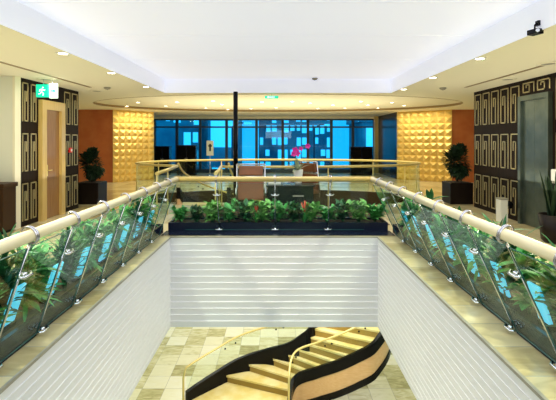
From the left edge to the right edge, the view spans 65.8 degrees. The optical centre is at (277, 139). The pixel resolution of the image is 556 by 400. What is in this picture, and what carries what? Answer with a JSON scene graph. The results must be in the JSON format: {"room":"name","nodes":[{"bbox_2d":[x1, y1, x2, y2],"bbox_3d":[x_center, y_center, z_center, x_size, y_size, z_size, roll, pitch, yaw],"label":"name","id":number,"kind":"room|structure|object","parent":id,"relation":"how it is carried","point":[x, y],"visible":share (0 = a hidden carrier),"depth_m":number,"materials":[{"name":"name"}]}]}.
{"room":"hotel lobby","nodes":[
{"label":"hotel lobby","id":0,"kind":"room"},
{"bbox_2d":[0,76,11,181],"bbox_3d":[-6.825,0.250,8.475,3.350,3.000,0.150,0,0,0],"label":"wall","id":1,"kind":"structure","parent":0,"point":[5,81],"depth_m":8.40,"materials":[{"name":"white"}]},
{"bbox_2d":[21,78,77,226],"bbox_3d":[-5.275,0.250,9.830,0.250,3.000,2.540,0,0,0],"label":"wall","id":2,"kind":"structure","parent":0,"point":[29,127],"depth_m":9.10,"materials":[{"name":"wood"}]},
{"bbox_2d":[12,76,20,229],"bbox_3d":[-5.145,0.250,8.465,0.050,3.000,0.190,0,0,0],"label":"trim","id":3,"kind":"structure","parent":2,"relation":"attached to","point":[16,81],"depth_m":8.45,"materials":[{"name":"beige"}]},
{"bbox_2d":[22,82,36,221],"bbox_3d":[-5.144,0.237,8.900,0.012,2.810,0.504,0,0,0],"label":"trim","id":4,"kind":"structure","parent":2,"relation":"attached to","point":[34,93],"depth_m":8.96,"materials":[{"name":"gold metal"}]},
{"bbox_2d":[38,100,65,220],"bbox_3d":[-5.095,0.440,9.740,0.130,2.620,1.000,0,0,0],"label":"door","id":5,"kind":"structure","parent":2,"relation":"in","point":[51,114],"depth_m":9.72,"materials":[{"name":"brown wood"}]},
{"bbox_2d":[64,91,77,206],"bbox_3d":[-5.144,0.237,10.690,0.012,2.810,0.684,0,0,0],"label":"trim","id":6,"kind":"structure","parent":2,"relation":"attached to","point":[68,183],"depth_m":10.75,"materials":[{"name":"gold metal"}]},
{"bbox_2d":[0,239,170,399],"bbox_3d":[-1.925,2.550,2.650,0.006,1.600,10.100,0,0,0],"label":"wall","id":7,"kind":"structure","parent":0,"point":[105,356],"depth_m":4.95,"materials":[{"name":"white"}]},
{"bbox_2d":[0,236,546,399],"bbox_3d":[-0.070,1.737,2.650,3.720,0.026,10.100,0,0,0],"label":"trim","id":8,"kind":"structure","parent":7,"relation":"attached to","point":[15,377],"depth_m":4.31,"materials":[{"name":"beige"}]},
{"bbox_2d":[0,236,555,399],"bbox_3d":[0.000,1.740,2.685,4.260,0.020,10.170,0,0,0],"label":"ledge","id":9,"kind":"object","parent":7,"relation":"attached to","point":[530,363],"depth_m":4.03,"materials":[{"name":"stone"}]},
{"bbox_2d":[0,177,178,368],"bbox_3d":[-1.943,1.175,4.454,0.392,1.096,6.508,0,0,0],"label":"glass balustrade","id":10,"kind":"object","parent":9,"relation":"on","point":[10,243],"visible":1,"depth_m":3.80,"materials":[{"name":"silver metal"}]},
{"bbox_2d":[370,177,555,369],"bbox_3d":[1.879,1.175,4.454,0.520,1.099,6.508,0,0,0],"label":"glass balustrade","id":11,"kind":"object","parent":9,"relation":"on","point":[545,251],"visible":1,"depth_m":3.83,"materials":[{"name":"silver metal"}]},
{"bbox_2d":[78,110,112,181],"bbox_3d":[-7.650,0.250,17.825,1.700,3.000,0.150,0,0,0],"label":"wall","id":12,"kind":"structure","parent":0,"point":[95,127],"depth_m":17.75,"materials":[{"name":"paint"}]},
{"bbox_2d":[113,110,153,181],"bbox_3d":[-6.198,0.250,18.494,0.240,3.000,1.991,0,0,39],"label":"wall","id":13,"kind":"structure","parent":0,"point":[133,131],"depth_m":18.38,"materials":[{"name":"metal"}]},
{"bbox_2d":[154,119,176,170],"bbox_3d":[-6.000,0.250,23.000,1.200,2.760,0.160,0,0,0],"label":"window","id":14,"kind":"structure","parent":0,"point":[155,126],"depth_m":22.92,"materials":[{"name":"blue"}]},
{"bbox_2d":[129,327,416,399],"bbox_3d":[0.000,7.350,10.000,24.000,0.200,28.000,0,0,0],"label":"floor","id":15,"kind":"structure","parent":0,"point":[181,346],"depth_m":14.07,"materials":[{"name":"tile"}]},
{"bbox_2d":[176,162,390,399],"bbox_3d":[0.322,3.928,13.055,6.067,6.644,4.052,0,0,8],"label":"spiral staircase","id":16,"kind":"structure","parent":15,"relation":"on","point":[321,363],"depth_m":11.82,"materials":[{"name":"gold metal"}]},
{"bbox_2d":[170,238,377,326],"bbox_3d":[-0.070,2.550,7.686,3.720,1.600,0.023,0,0,0],"label":"wall","id":17,"kind":"structure","parent":0,"point":[215,282],"depth_m":7.69,"materials":[{"name":"white paint"}]},
{"bbox_2d":[161,231,394,235],"bbox_3d":[0.000,1.741,7.995,4.260,0.018,0.450,0,0,0],"label":"trim","id":18,"kind":"structure","parent":17,"relation":"attached to","point":[166,233],"depth_m":7.97,"materials":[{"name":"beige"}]},
{"bbox_2d":[175,175,373,230],"bbox_3d":[-0.065,1.175,7.909,3.570,1.099,0.520,0,0,0],"label":"glass balustrade","id":19,"kind":"object","parent":18,"relation":"on","point":[216,178],"visible":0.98,"depth_m":7.68,"materials":[{"name":"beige metal"}]},
{"bbox_2d":[16,0,539,79],"bbox_3d":[0.000,-1.600,4.300,6.000,0.001,14.200,0,0,0],"label":"ceiling","id":20,"kind":"structure","parent":0,"point":[171,41],"depth_m":6.28,"materials":[{"name":"white paint"}]},
{"bbox_2d":[20,2,535,2],"bbox_3d":[0.000,-1.598,6.250,6.000,0.004,4.724,0,0,0],"label":"trim","id":21,"kind":"structure","parent":20,"relation":"attached to","point":[20,2],"depth_m":4.99,"materials":[{"name":"white"}]},
{"bbox_2d":[0,24,555,116],"bbox_3d":[0.000,-1.250,10.100,17.000,0.001,26.200,0,0,0],"label":"ceiling","id":22,"kind":"structure","parent":0,"point":[18,49],"depth_m":8.46,"materials":[{"name":"beige"}]},
{"bbox_2d":[36,79,57,97],"bbox_3d":[-4.700,-1.052,8.740,0.420,0.405,0.080,0,0,0],"label":"exit sign","id":23,"kind":"object","parent":22,"relation":"hanging from","point":[42,90],"visible":0.98,"depth_m":8.72,"materials":[{"name":"teal"}]},
{"bbox_2d":[0,0,555,92],"bbox_3d":[0.000,-1.425,4.300,6.000,0.350,14.200,0,0,0],"label":"cove","id":24,"kind":"structure","parent":22,"relation":"attached to","point":[15,15],"depth_m":7.39,"materials":[{"name":"white"}]},
{"bbox_2d":[527,20,543,35],"bbox_3d":[2.948,-1.290,4.923,0.127,0.160,0.168,0,0,-19],"label":"ceiling camera","id":25,"kind":"object","parent":22,"relation":"attached to","point":[536,31],"visible":1,"depth_m":4.91,"materials":[{"name":"black"}]},
{"bbox_2d":[0,173,555,364],"bbox_3d":[0.000,2.550,10.100,17.000,1.600,26.200,0,0,0],"label":"floor","id":26,"kind":"structure","parent":0,"point":[114,189],"depth_m":14.07,"materials":[{"name":"stone"}]},
{"bbox_2d":[0,182,17,233],"bbox_3d":[-5.635,1.280,8.115,1.190,0.940,0.450,0,0,0],"label":"base cabinet","id":27,"kind":"object","parent":26,"relation":"on","point":[7,189],"visible":0.95,"depth_m":8.07,"materials":[{"name":"brown"}]},
{"bbox_2d":[0,224,162,362],"bbox_3d":[-2.390,1.665,4.550,0.460,0.170,7.100,0,0,0],"label":"trough","id":28,"kind":"object","parent":26,"relation":"on","point":[22,331],"visible":0.51,"depth_m":4.39,"materials":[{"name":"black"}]},
{"bbox_2d":[0,282,26,333],"bbox_3d":[-2.275,1.438,3.670,0.163,0.390,0.180,0,0,0],"label":"light panel","id":29,"kind":"object","parent":28,"relation":"on","point":[15,304],"visible":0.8,"depth_m":3.67,"materials":[{"name":"teal"}]},
{"bbox_2d":[0,223,41,320],"bbox_3d":[-2.343,1.170,3.617,0.664,0.913,0.612,0,0,2],"label":"shrub","id":30,"kind":"object","parent":28,"relation":"in","point":[7,277],"visible":0.76,"depth_m":3.62,"materials":[{"name":"green plant"}]},
{"bbox_2d":[8,231,65,321],"bbox_3d":[-2.342,1.222,3.974,0.647,0.808,0.600,0,0,-43],"label":"shrub","id":31,"kind":"object","parent":28,"relation":"in","point":[24,304],"visible":0.52,"depth_m":3.95,"materials":[{"name":"green plant"}]},
{"bbox_2d":[32,244,63,301],"bbox_3d":[-2.375,1.329,4.279,0.425,0.593,0.388,0,0,-40],"label":"shrub","id":32,"kind":"object","parent":28,"relation":"in","point":[45,280],"visible":0.44,"depth_m":4.25,"materials":[{"name":"green plant"}]},
{"bbox_2d":[39,261,63,303],"bbox_3d":[-2.275,1.438,4.325,0.163,0.390,0.180,0,0,0],"label":"light panel","id":33,"kind":"object","parent":28,"relation":"on","point":[52,274],"visible":0.48,"depth_m":4.26,"materials":[{"name":"teal"}]},
{"bbox_2d":[44,221,90,290],"bbox_3d":[-2.276,1.251,4.609,0.545,0.749,0.502,0,0,-1],"label":"shrub","id":34,"kind":"object","parent":28,"relation":"in","point":[67,268],"visible":0.69,"depth_m":4.60,"materials":[{"name":"green plant"}]},
{"bbox_2d":[56,226,95,279],"bbox_3d":[-2.384,1.266,4.935,0.453,0.721,0.482,0,0,31],"label":"shrub","id":35,"kind":"object","parent":28,"relation":"in","point":[78,236],"visible":0.34,"depth_m":4.95,"materials":[{"name":"green plant"}]},
{"bbox_2d":[71,246,90,281],"bbox_3d":[-2.275,1.438,4.980,0.163,0.390,0.180,0,0,0],"label":"light panel","id":36,"kind":"object","parent":28,"relation":"on","point":[79,272],"visible":0.63,"depth_m":4.93,"materials":[{"name":"teal"}]},
{"bbox_2d":[75,219,110,271],"bbox_3d":[-2.335,1.243,5.295,0.569,0.766,0.613,0,0,-44],"label":"shrub","id":37,"kind":"object","parent":28,"relation":"in","point":[89,234],"visible":0.41,"depth_m":5.23,"materials":[{"name":"green plant"}]},
{"bbox_2d":[91,220,116,259],"bbox_3d":[-2.345,1.332,5.624,0.421,0.588,0.384,0,0,13],"label":"shrub","id":38,"kind":"object","parent":28,"relation":"in","point":[99,240],"visible":0.43,"depth_m":5.57,"materials":[{"name":"green plant"}]},
{"bbox_2d":[96,233,112,265],"bbox_3d":[-2.275,1.438,5.635,0.163,0.390,0.180,0,0,0],"label":"light panel","id":39,"kind":"object","parent":28,"relation":"on","point":[101,260],"visible":0.8,"depth_m":5.59,"materials":[{"name":"teal"}]},
{"bbox_2d":[95,212,120,257],"bbox_3d":[-2.331,1.295,5.935,0.416,0.662,0.443,0,0,27],"label":"shrub","id":40,"kind":"object","parent":28,"relation":"in","point":[110,216],"visible":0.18,"depth_m":5.91,"materials":[{"name":"green plant"}]},
{"bbox_2d":[101,208,132,249],"bbox_3d":[-2.354,1.294,6.267,0.531,0.664,0.493,0,0,-5],"label":"shrub","id":41,"kind":"object","parent":28,"relation":"in","point":[115,222],"visible":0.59,"depth_m":6.20,"materials":[{"name":"green plant"}]},
{"bbox_2d":[118,204,140,242],"bbox_3d":[-2.357,1.294,6.561,0.434,0.664,0.476,0,0,30],"label":"shrub","id":42,"kind":"object","parent":28,"relation":"in","point":[126,212],"visible":0.44,"depth_m":6.54,"materials":[{"name":"green plant"}]},
{"bbox_2d":[126,196,153,240],"bbox_3d":[-2.287,1.215,6.892,0.598,0.822,0.551,0,0,7],"label":"shrub","id":43,"kind":"object","parent":28,"relation":"in","point":[134,211],"visible":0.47,"depth_m":6.87,"materials":[{"name":"green plant"}]},
{"bbox_2d":[134,195,158,231],"bbox_3d":[-2.289,1.293,7.537,0.532,0.664,0.493,0,0,-14],"label":"shrub","id":44,"kind":"object","parent":28,"relation":"in","point":[150,199],"visible":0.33,"depth_m":7.53,"materials":[{"name":"green plant"}]},
{"bbox_2d":[140,198,155,235],"bbox_3d":[-2.303,1.305,7.260,0.431,0.642,0.403,0,0,10],"label":"shrub","id":45,"kind":"object","parent":28,"relation":"in","point":[147,199],"visible":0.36,"depth_m":7.21,"materials":[{"name":"green plant"}]},
{"bbox_2d":[78,146,106,203],"bbox_3d":[-5.210,0.956,11.997,0.797,1.588,0.738,0,0,-10],"label":"potted plant","id":46,"kind":"object","parent":26,"relation":"on","point":[92,191],"visible":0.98,"depth_m":11.80,"materials":[{"name":"green plant"}]},
{"bbox_2d":[78,181,106,203],"bbox_3d":[-5.200,1.460,12.000,0.620,0.580,0.620,0,0,0],"label":"pot","id":47,"kind":"object","parent":26,"relation":"on","point":[89,192],"depth_m":11.69,"materials":[{"name":"black"}]},
{"bbox_2d":[155,146,171,174],"bbox_3d":[-5.750,1.025,21.576,0.700,1.450,0.548,0,0,0],"label":"cabinet","id":48,"kind":"object","parent":26,"relation":"on","point":[161,152],"visible":0.8,"depth_m":21.33,"materials":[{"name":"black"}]},
{"bbox_2d":[155,165,177,223],"bbox_3d":[-2.604,1.205,10.210,0.091,1.090,2.558,0,0,-4],"label":"rail","id":49,"kind":"object","parent":26,"relation":"on","point":[157,173],"visible":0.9,"depth_m":9.35,"materials":[{"name":"gold metal"}]},
{"bbox_2d":[177,145,197,174],"bbox_3d":[-4.550,1.000,21.576,0.950,1.500,0.548,0,0,0],"label":"cabinet","id":50,"kind":"object","parent":26,"relation":"on","point":[184,152],"visible":0.86,"depth_m":21.33,"materials":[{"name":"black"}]},
{"bbox_2d":[233,91,237,206],"bbox_3d":[-1.080,0.260,10.950,0.200,2.980,0.200,0,0,0],"label":"column","id":51,"kind":"structure","parent":26,"relation":"on","point":[235,93],"depth_m":10.90,"materials":[{"name":"black"}]},
{"bbox_2d":[142,190,403,206],"bbox_3d":[0.000,2.550,13.200,8.500,1.599,4.000,0,0,0],"label":"trim","id":52,"kind":"structure","parent":26,"relation":"attached to","point":[200,196],"depth_m":14.75,"materials":[{"name":"brown"}]},
{"bbox_2d":[168,217,387,230],"bbox_3d":[0.000,1.665,8.510,4.200,0.170,0.580,0,0,0],"label":"trough","id":53,"kind":"object","parent":26,"relation":"on","point":[237,224],"visible":0.8,"depth_m":8.22,"materials":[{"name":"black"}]},
{"bbox_2d":[169,205,189,221],"bbox_3d":[-1.935,1.444,8.509,0.469,0.368,0.365,0,0,-33],"label":"shrub","id":54,"kind":"object","parent":53,"relation":"on","point":[179,212],"visible":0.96,"depth_m":8.46,"materials":[{"name":"green plant"}]},
{"bbox_2d":[186,204,205,221],"bbox_3d":[-1.613,1.440,8.487,0.379,0.376,0.494,0,0,23],"label":"shrub","id":55,"kind":"object","parent":53,"relation":"in","point":[196,211],"visible":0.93,"depth_m":8.44,"materials":[{"name":"green plant"}]},
{"bbox_2d":[201,199,223,221],"bbox_3d":[-1.241,1.402,8.507,0.516,0.452,0.610,0,0,44],"label":"shrub","id":56,"kind":"object","parent":53,"relation":"in","point":[210,209],"visible":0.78,"depth_m":8.36,"materials":[{"name":"green plant"}]},
{"bbox_2d":[219,198,238,221],"bbox_3d":[-0.959,1.389,8.466,0.480,0.478,0.610,0,0,17],"label":"shrub","id":57,"kind":"object","parent":53,"relation":"in","point":[229,209],"visible":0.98,"depth_m":8.37,"materials":[{"name":"green plant"}]},
{"bbox_2d":[231,198,256,221],"bbox_3d":[-0.664,1.386,8.515,0.639,0.485,0.480,0,0,45],"label":"shrub","id":58,"kind":"object","parent":53,"relation":"in","point":[243,207],"visible":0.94,"depth_m":8.46,"materials":[{"name":"green plant"}]},
{"bbox_2d":[245,198,273,221],"bbox_3d":[-0.390,1.397,8.469,0.625,0.463,0.528,0,0,33],"label":"shrub","id":59,"kind":"object","parent":53,"relation":"in","point":[264,207],"visible":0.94,"depth_m":8.38,"materials":[{"name":"green plant"}]},
{"bbox_2d":[269,198,291,221],"bbox_3d":[-0.018,1.396,8.482,0.461,0.465,0.592,0,0,-24],"label":"shrub","id":60,"kind":"object","parent":53,"relation":"in","point":[280,209],"visible":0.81,"depth_m":8.41,"materials":[{"name":"green plant"}]},
{"bbox_2d":[283,200,303,221],"bbox_3d":[0.305,1.399,8.450,0.460,0.458,0.602,0,0,22],"label":"shrub","id":61,"kind":"object","parent":53,"relation":"in","point":[295,212],"visible":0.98,"depth_m":8.39,"materials":[{"name":"green plant"}]},
{"bbox_2d":[300,201,325,221],"bbox_3d":[0.707,1.417,8.464,0.570,0.422,0.482,0,0,0],"label":"shrub","id":62,"kind":"object","parent":53,"relation":"in","point":[313,209],"visible":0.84,"depth_m":8.38,"materials":[{"name":"green plant"}]},
{"bbox_2d":[318,204,338,221],"bbox_3d":[0.982,1.437,8.454,0.486,0.382,0.379,0,0,37],"label":"shrub","id":63,"kind":"object","parent":53,"relation":"in","point":[324,212],"visible":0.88,"depth_m":8.40,"materials":[{"name":"green plant"}]},
{"bbox_2d":[333,199,353,221],"bbox_3d":[1.295,1.396,8.533,0.460,0.465,0.612,0,0,21],"label":"shrub","id":64,"kind":"object","parent":53,"relation":"in","point":[341,207],"visible":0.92,"depth_m":8.47,"materials":[{"name":"green plant"}]},
{"bbox_2d":[344,198,369,221],"bbox_3d":[1.529,1.402,8.538,0.612,0.453,0.517,0,0,28],"label":"shrub","id":65,"kind":"object","parent":53,"relation":"in","point":[357,210],"visible":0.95,"depth_m":8.46,"materials":[{"name":"green plant"}]},
{"bbox_2d":[364,201,388,221],"bbox_3d":[1.948,1.408,8.534,0.561,0.440,0.441,0,0,26],"label":"shrub","id":66,"kind":"object","parent":53,"relation":"in","point":[375,212],"visible":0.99,"depth_m":8.47,"materials":[{"name":"green plant"}]},
{"bbox_2d":[135,159,420,206],"bbox_3d":[0.001,1.208,13.200,8.666,1.085,4.168,0,0,0],"label":"railing","id":67,"kind":"object","parent":26,"relation":"on","point":[142,163],"visible":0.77,"depth_m":13.31,"materials":[{"name":"gold metal"}]},
{"bbox_2d":[185,208,389,224],"bbox_3d":[0.050,1.744,9.925,4.500,0.012,2.150,0,0,0],"label":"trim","id":68,"kind":"structure","parent":26,"relation":"on","point":[204,214],"depth_m":10.03,"materials":[{"name":"brown carpet"}]},
{"bbox_2d":[235,164,266,216],"bbox_3d":[-0.600,1.128,9.726,0.688,1.208,0.610,0,0,0],"label":"armchair","id":69,"kind":"object","parent":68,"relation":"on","point":[249,191],"visible":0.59,"depth_m":9.46,"materials":[{"name":"brown leather"}]},
{"bbox_2d":[266,184,314,215],"bbox_3d":[0.280,1.378,9.980,1.100,0.720,0.620,0,0,0],"label":"desk","id":70,"kind":"object","parent":68,"relation":"on","point":[299,193],"visible":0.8,"depth_m":9.70,"materials":[{"name":"black"}]},
{"bbox_2d":[285,144,309,182],"bbox_3d":[0.432,0.549,10.004,0.542,0.935,0.564,0,0,-38],"label":"potted orchid","id":71,"kind":"object","parent":70,"relation":"on","point":[298,171],"visible":0.94,"depth_m":9.96,"materials":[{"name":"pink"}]},
{"bbox_2d":[287,161,319,198],"bbox_3d":[0.619,1.128,10.635,0.610,1.208,0.688,0,0,-38],"label":"armchair","id":72,"kind":"object","parent":68,"relation":"on","point":[311,167],"visible":0.26,"depth_m":10.61,"materials":[{"name":"brown leather"}]},
{"bbox_2d":[349,146,372,174],"bbox_3d":[4.150,1.040,21.576,1.100,1.420,0.548,0,0,0],"label":"cabinet","id":73,"kind":"object","parent":26,"relation":"on","point":[355,152],"visible":0.82,"depth_m":21.33,"materials":[{"name":"black"}]},
{"bbox_2d":[440,142,472,203],"bbox_3d":[4.989,0.899,12.000,0.854,1.703,0.802,0,0,-19],"label":"potted plant","id":74,"kind":"object","parent":26,"relation":"on","point":[459,191],"visible":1,"depth_m":11.80,"materials":[{"name":"green plant"}]},
{"bbox_2d":[442,181,472,203],"bbox_3d":[5.000,1.460,12.000,0.620,0.580,0.620,0,0,0],"label":"pot","id":75,"kind":"object","parent":26,"relation":"on","point":[459,192],"depth_m":11.69,"materials":[{"name":"black"}]},
{"bbox_2d":[393,224,555,363],"bbox_3d":[2.390,1.665,4.550,0.460,0.170,7.100,0,0,0],"label":"trough","id":76,"kind":"object","parent":26,"relation":"on","point":[527,324],"visible":0.44,"depth_m":4.39,"materials":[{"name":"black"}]},
{"bbox_2d":[397,196,424,236],"bbox_3d":[2.296,1.261,7.307,0.584,0.730,0.542,0,0,26],"label":"shrub","id":77,"kind":"object","parent":76,"relation":"in","point":[411,207],"visible":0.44,"depth_m":7.25,"materials":[{"name":"green plant"}]},
{"bbox_2d":[411,188,448,244],"bbox_3d":[2.298,1.176,6.643,0.655,0.900,0.603,0,0,-41],"label":"shrub","id":78,"kind":"object","parent":76,"relation":"in","point":[430,195],"visible":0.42,"depth_m":6.60,"materials":[{"name":"green plant"}]},
{"bbox_2d":[425,212,448,256],"bbox_3d":[2.320,1.295,6.003,0.491,0.662,0.529,0,0,-41],"label":"shrub","id":79,"kind":"object","parent":76,"relation":"in","point":[441,225],"visible":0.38,"depth_m":5.96,"materials":[{"name":"green plant"}]},
{"bbox_2d":[436,206,461,256],"bbox_3d":[2.319,1.234,5.648,0.571,0.784,0.525,0,0,-36],"label":"shrub","id":80,"kind":"object","parent":76,"relation":"in","point":[449,222],"visible":0.29,"depth_m":5.63,"materials":[{"name":"green plant"}]},
{"bbox_2d":[441,222,470,270],"bbox_3d":[2.305,1.296,5.368,0.473,0.660,0.432,0,0,38],"label":"shrub","id":81,"kind":"object","parent":76,"relation":"in","point":[459,232],"visible":0.49,"depth_m":5.30,"materials":[{"name":"green plant"}]},
{"bbox_2d":[463,245,482,280],"bbox_3d":[2.275,1.438,5.030,0.163,0.390,0.180,0,0,0],"label":"light panel","id":82,"kind":"object","parent":76,"relation":"on","point":[479,277],"visible":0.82,"depth_m":4.98,"materials":[{"name":"teal"}]},
{"bbox_2d":[452,218,497,281],"bbox_3d":[2.327,1.252,5.011,0.599,0.748,0.556,0,0,20],"label":"shrub","id":83,"kind":"object","parent":76,"relation":"in","point":[478,237],"visible":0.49,"depth_m":4.95,"materials":[{"name":"green plant"}]},
{"bbox_2d":[475,243,495,288],"bbox_3d":[2.373,1.335,4.655,0.389,0.581,0.366,0,0,-24],"label":"shrub","id":84,"kind":"object","parent":76,"relation":"in","point":[492,247],"visible":0.23,"depth_m":4.67,"materials":[{"name":"green plant"}]},
{"bbox_2d":[490,261,513,302],"bbox_3d":[2.275,1.438,4.370,0.163,0.390,0.180,0,0,0],"label":"light panel","id":85,"kind":"object","parent":76,"relation":"on","point":[503,283],"visible":0.59,"depth_m":4.32,"materials":[{"name":"teal"}]},
{"bbox_2d":[475,212,538,300],"bbox_3d":[2.302,1.184,4.348,0.592,0.884,0.643,0,0,-26],"label":"shrub","id":86,"kind":"object","parent":76,"relation":"in","point":[501,253],"visible":0.47,"depth_m":4.32,"materials":[{"name":"green plant"}]},
{"bbox_2d":[497,239,547,313],"bbox_3d":[2.317,1.271,4.044,0.508,0.710,0.464,0,0,20],"label":"shrub","id":87,"kind":"object","parent":76,"relation":"in","point":[523,261],"visible":0.59,"depth_m":3.98,"materials":[{"name":"green plant"}]},
{"bbox_2d":[521,242,555,324],"bbox_3d":[2.317,1.263,3.675,0.485,0.726,0.457,0,0,-35],"label":"shrub","id":88,"kind":"object","parent":76,"relation":"in","point":[533,274],"visible":0.57,"depth_m":3.65,"materials":[{"name":"green plant"}]},
{"bbox_2d":[527,281,555,331],"bbox_3d":[2.275,1.438,3.710,0.163,0.390,0.180,0,0,0],"label":"light panel","id":89,"kind":"object","parent":76,"relation":"on","point":[542,307],"visible":0.66,"depth_m":3.67,"materials":[{"name":"teal"}]},
{"bbox_2d":[528,234,555,326],"bbox_3d":[2.312,1.175,3.365,0.605,0.903,0.657,0,0,-44],"label":"shrub","id":90,"kind":"object","parent":76,"relation":"in","point":[552,305],"visible":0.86,"depth_m":3.46,"materials":[{"name":"green plant"}]},
{"bbox_2d":[495,197,513,221],"bbox_3d":[4.872,1.495,9.220,0.325,0.510,0.220,0,0,0],"label":"bin","id":91,"kind":"object","parent":26,"relation":"on","point":[502,204],"visible":0.95,"depth_m":9.13,"materials":[{"name":"white"}]},
{"bbox_2d":[538,170,555,243],"bbox_3d":[4.720,1.132,7.350,0.480,1.236,0.480,0,0,0],"label":"snake plant","id":92,"kind":"object","parent":26,"relation":"on","point":[547,220],"visible":1,"depth_m":7.29,"materials":[{"name":"green plant"}]},
{"bbox_2d":[96,94,459,109],"bbox_3d":[0.000,-1.345,15.300,12.860,0.050,7.360,0,0,0],"label":"ceiling","id":93,"kind":"structure","parent":0,"point":[245,101],"depth_m":15.13,"materials":[{"name":"beige"}]},
{"bbox_2d":[378,112,396,178],"bbox_3d":[5.410,0.250,21.175,0.180,3.000,3.850,0,0,0],"label":"wall","id":94,"kind":"structure","parent":0,"point":[387,124],"depth_m":20.89,"materials":[{"name":"blue"}]},
{"bbox_2d":[177,119,199,170],"bbox_3d":[-4.775,0.250,23.000,1.250,2.760,0.160,0,0,0],"label":"window","id":95,"kind":"structure","parent":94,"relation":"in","point":[178,126],"depth_m":22.92,"materials":[{"name":"blue"}]},
{"bbox_2d":[200,119,225,170],"bbox_3d":[-3.450,0.250,23.000,1.400,2.760,0.160,0,0,0],"label":"window","id":96,"kind":"structure","parent":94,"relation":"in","point":[201,126],"depth_m":22.92,"materials":[{"name":"blue"}]},
{"bbox_2d":[226,119,255,170],"bbox_3d":[-1.950,0.250,23.000,1.600,2.760,0.160,0,0,0],"label":"window","id":97,"kind":"structure","parent":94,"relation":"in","point":[227,126],"depth_m":22.92,"materials":[{"name":"blue"}]},
{"bbox_2d":[154,171,348,172],"bbox_3d":[-1.590,1.690,23.000,13.820,0.120,0.160,0,0,0],"label":"trim","id":98,"kind":"structure","parent":94,"relation":"attached to","point":[154,171],"depth_m":22.92,"materials":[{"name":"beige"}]},
{"bbox_2d":[154,117,373,118],"bbox_3d":[-1.590,-1.190,23.000,13.820,0.120,0.200,0,0,0],"label":"trim","id":99,"kind":"structure","parent":94,"relation":"attached to","point":[154,117],"depth_m":22.90,"materials":[{"name":"beige"}]},
{"bbox_2d":[256,119,282,170],"bbox_3d":[-0.450,0.250,23.000,1.400,2.760,0.160,0,0,0],"label":"window","id":100,"kind":"structure","parent":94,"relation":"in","point":[257,126],"depth_m":22.92,"materials":[{"name":"blue"}]},
{"bbox_2d":[283,119,307,170],"bbox_3d":[0.925,0.250,23.000,1.350,2.760,0.160,0,0,0],"label":"window","id":101,"kind":"structure","parent":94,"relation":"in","point":[283,119],"depth_m":22.92,"materials":[{"name":"blue"}]},
{"bbox_2d":[308,119,330,170],"bbox_3d":[2.225,0.250,23.000,1.250,2.760,0.160,0,0,0],"label":"window","id":102,"kind":"structure","parent":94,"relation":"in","point":[308,119],"depth_m":22.92,"materials":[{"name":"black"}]},
{"bbox_2d":[331,119,352,170],"bbox_3d":[3.425,0.250,23.000,1.150,2.760,0.160,0,0,0],"label":"window","id":103,"kind":"structure","parent":94,"relation":"in","point":[332,126],"depth_m":22.92,"materials":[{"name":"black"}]},
{"bbox_2d":[374,116,377,172],"bbox_3d":[5.200,0.250,22.825,0.200,3.000,0.250,0,0,0],"label":"trim","id":104,"kind":"structure","parent":94,"relation":"attached to","point":[375,117],"depth_m":22.70,"materials":[{"name":"brown wood"}]},
{"bbox_2d":[397,110,451,181],"bbox_3d":[6.259,0.250,18.498,2.406,3.000,0.240,0,0,40],"label":"wall","id":105,"kind":"structure","parent":0,"point":[423,137],"depth_m":18.39,"materials":[{"name":"metal"}]},
{"bbox_2d":[93,94,462,111],"bbox_3d":[0.000,-1.280,15.300,12.800,0.080,7.300,0,0,0],"label":"trim","id":106,"kind":"structure","parent":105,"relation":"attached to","point":[95,103],"depth_m":17.80,"materials":[{"name":"brown metal"}]},
{"bbox_2d":[378,239,539,399],"bbox_3d":[1.785,2.550,2.650,0.006,1.600,10.100,0,0,0],"label":"wall","id":107,"kind":"structure","parent":0,"point":[438,356],"depth_m":4.97,"materials":[{"name":"white"}]},
{"bbox_2d":[452,110,473,181],"bbox_3d":[7.830,0.250,17.825,1.340,3.000,0.150,0,0,0],"label":"wall","id":108,"kind":"structure","parent":0,"point":[462,120],"depth_m":17.75,"materials":[{"name":"paint"}]},
{"bbox_2d":[474,73,555,220],"bbox_3d":[5.275,0.250,4.150,0.250,3.000,14.300,0,0,0],"label":"wall","id":109,"kind":"structure","parent":0,"point":[509,128],"depth_m":10.13,"materials":[{"name":"wood"}]},
{"bbox_2d":[475,85,519,215],"bbox_3d":[5.144,0.237,10.200,0.012,2.810,2.064,0,0,0],"label":"trim","id":110,"kind":"structure","parent":109,"relation":"attached to","point":[518,86],"depth_m":10.11,"materials":[{"name":"gold metal"}]},
{"bbox_2d":[518,91,552,228],"bbox_3d":[5.110,0.420,8.570,0.100,2.660,1.020,0,0,0],"label":"door","id":111,"kind":"structure","parent":109,"relation":"in","point":[535,111],"depth_m":8.57,"materials":[{"name":"metal"}]},
{"label":"outside","id":112,"kind":"structure","parent":0,"visible":0},
{"bbox_3d":[0.000,7.450,71.800,120.000,0.200,96.400,0,0,0],"label":"ground","id":113,"kind":"structure","parent":112,"visible":0},
{"bbox_2d":[156,120,207,191],"bbox_3d":[-15.500,-1.400,54.000,13.600,17.500,8.600,0,0,0],"label":"building","id":114,"kind":"structure","parent":113,"relation":"on","point":[164,136],"depth_m":50.00,"materials":[{"name":"blue"}]},
{"bbox_2d":[208,120,241,190],"bbox_3d":[-6.000,-0.400,50.000,3.600,15.500,8.600,0,0,0],"label":"building","id":115,"kind":"structure","parent":113,"relation":"on","point":[217,135],"depth_m":46.00,"materials":[{"name":"blue"}]},
{"bbox_2d":[259,120,329,168],"bbox_3d":[2.250,1.600,60.000,10.100,11.500,8.600,0,0,0],"label":"building","id":116,"kind":"structure","parent":113,"relation":"on","point":[269,138],"depth_m":56.00,"materials":[{"name":"blue"}]},
{"bbox_2d":[346,120,372,191],"bbox_3d":[11.050,2.500,48.000,5.500,9.700,8.600,0,0,0],"label":"building","id":117,"kind":"structure","parent":113,"relation":"on","point":[362,136],"depth_m":44.00,"materials":[{"name":"blue"}]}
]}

